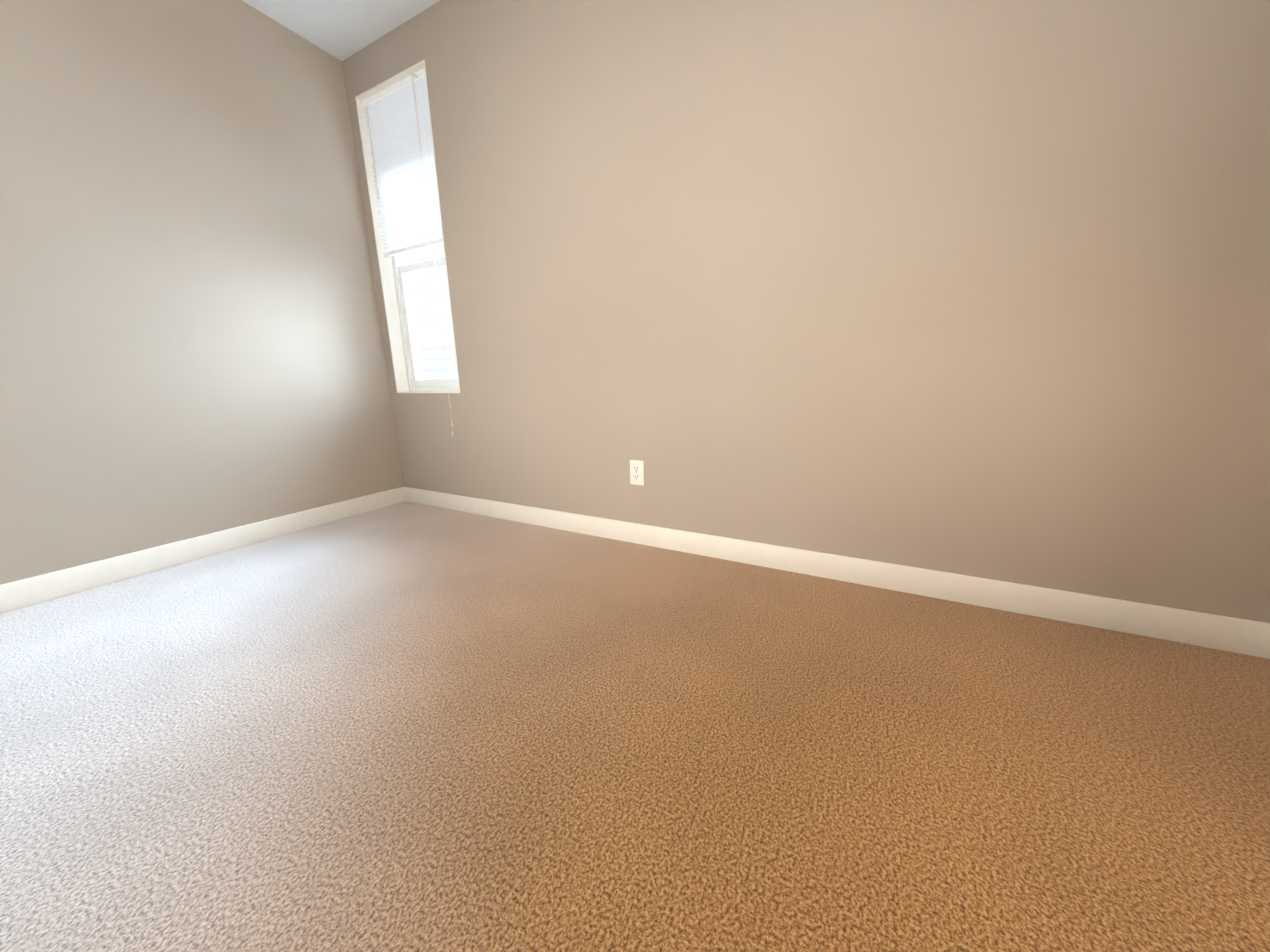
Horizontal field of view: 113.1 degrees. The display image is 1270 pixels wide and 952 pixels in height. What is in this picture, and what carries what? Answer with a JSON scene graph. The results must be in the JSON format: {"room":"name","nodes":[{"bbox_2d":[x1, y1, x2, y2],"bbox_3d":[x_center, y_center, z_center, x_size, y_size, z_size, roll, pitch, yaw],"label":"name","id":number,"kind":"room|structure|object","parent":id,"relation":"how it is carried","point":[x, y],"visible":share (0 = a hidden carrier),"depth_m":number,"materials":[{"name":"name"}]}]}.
{"room":"empty bedroom","nodes":[
{"label":"empty bedroom","id":0,"kind":"room"},
{"bbox_2d":[0,0,402,584],"bbox_3d":[-2.549,-0.592,0.727,0.120,2.430,4.491,6,15,27],"label":"wall","id":1,"kind":"structure","parent":0,"point":[191,343],"depth_m":1.76,"materials":[{"name":"beige paint"}]},
{"bbox_2d":[0,486,404,613],"bbox_3d":[-2.228,0.439,1.417,0.013,0.100,3.111,6,15,27],"label":"baseboard","id":2,"kind":"structure","parent":1,"relation":"attached to","point":[22,593],"depth_m":1.82,"materials":[{"name":"white wood"}]},
{"bbox_2d":[242,0,439,60],"bbox_3d":[-0.888,-1.645,-0.409,3.906,0.080,4.491,6,15,27],"label":"ceiling","id":3,"kind":"structure","parent":0,"point":[341,30],"depth_m":1.96,"materials":[{"name":"paint"}]},
{"bbox_2d":[0,501,1269,951],"bbox_3d":[-0.848,0.790,0.154,3.906,0.060,4.491,6,15,27],"label":"floor","id":4,"kind":"structure","parent":0,"point":[406,727],"depth_m":0.85,"materials":[{"name":"carpet"}]},
{"bbox_2d":[342,0,1269,622],"bbox_3d":[0.127,-0.872,1.744,3.666,2.430,0.160,6,15,27],"label":"wall","id":5,"kind":"structure","parent":0,"point":[976,288],"depth_m":1.37,"materials":[{"name":"beige paint"}]},
{"bbox_2d":[355,60,459,435],"bbox_3d":[-1.195,-1.137,2.379,0.558,1.796,0.177,6,15,27],"label":"window","id":6,"kind":"structure","parent":5,"relation":"in","point":[394,120],"depth_m":2.28,"materials":[{"name":"white glass"}]},
{"bbox_2d":[630,460,643,485],"bbox_3d":[0.008,-0.015,1.914,0.070,0.115,0.009,6,15,27],"label":"electrical outlet","id":7,"kind":"object","parent":5,"relation":"attached to","point":[636,472],"visible":1,"depth_m":1.91,"materials":[{"name":"plastic"}]},
{"bbox_2d":[403,487,1269,658],"bbox_3d":[0.112,0.282,1.928,3.653,0.100,0.013,6,15,27],"label":"baseboard","id":8,"kind":"structure","parent":5,"relation":"attached to","point":[1232,634],"depth_m":1.46,"materials":[{"name":"white wood"}]},
{"label":"outside","id":9,"kind":"structure","parent":0,"visible":0},
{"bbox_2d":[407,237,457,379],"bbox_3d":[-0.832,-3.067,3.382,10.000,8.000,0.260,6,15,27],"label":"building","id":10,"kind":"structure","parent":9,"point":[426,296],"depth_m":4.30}
]}

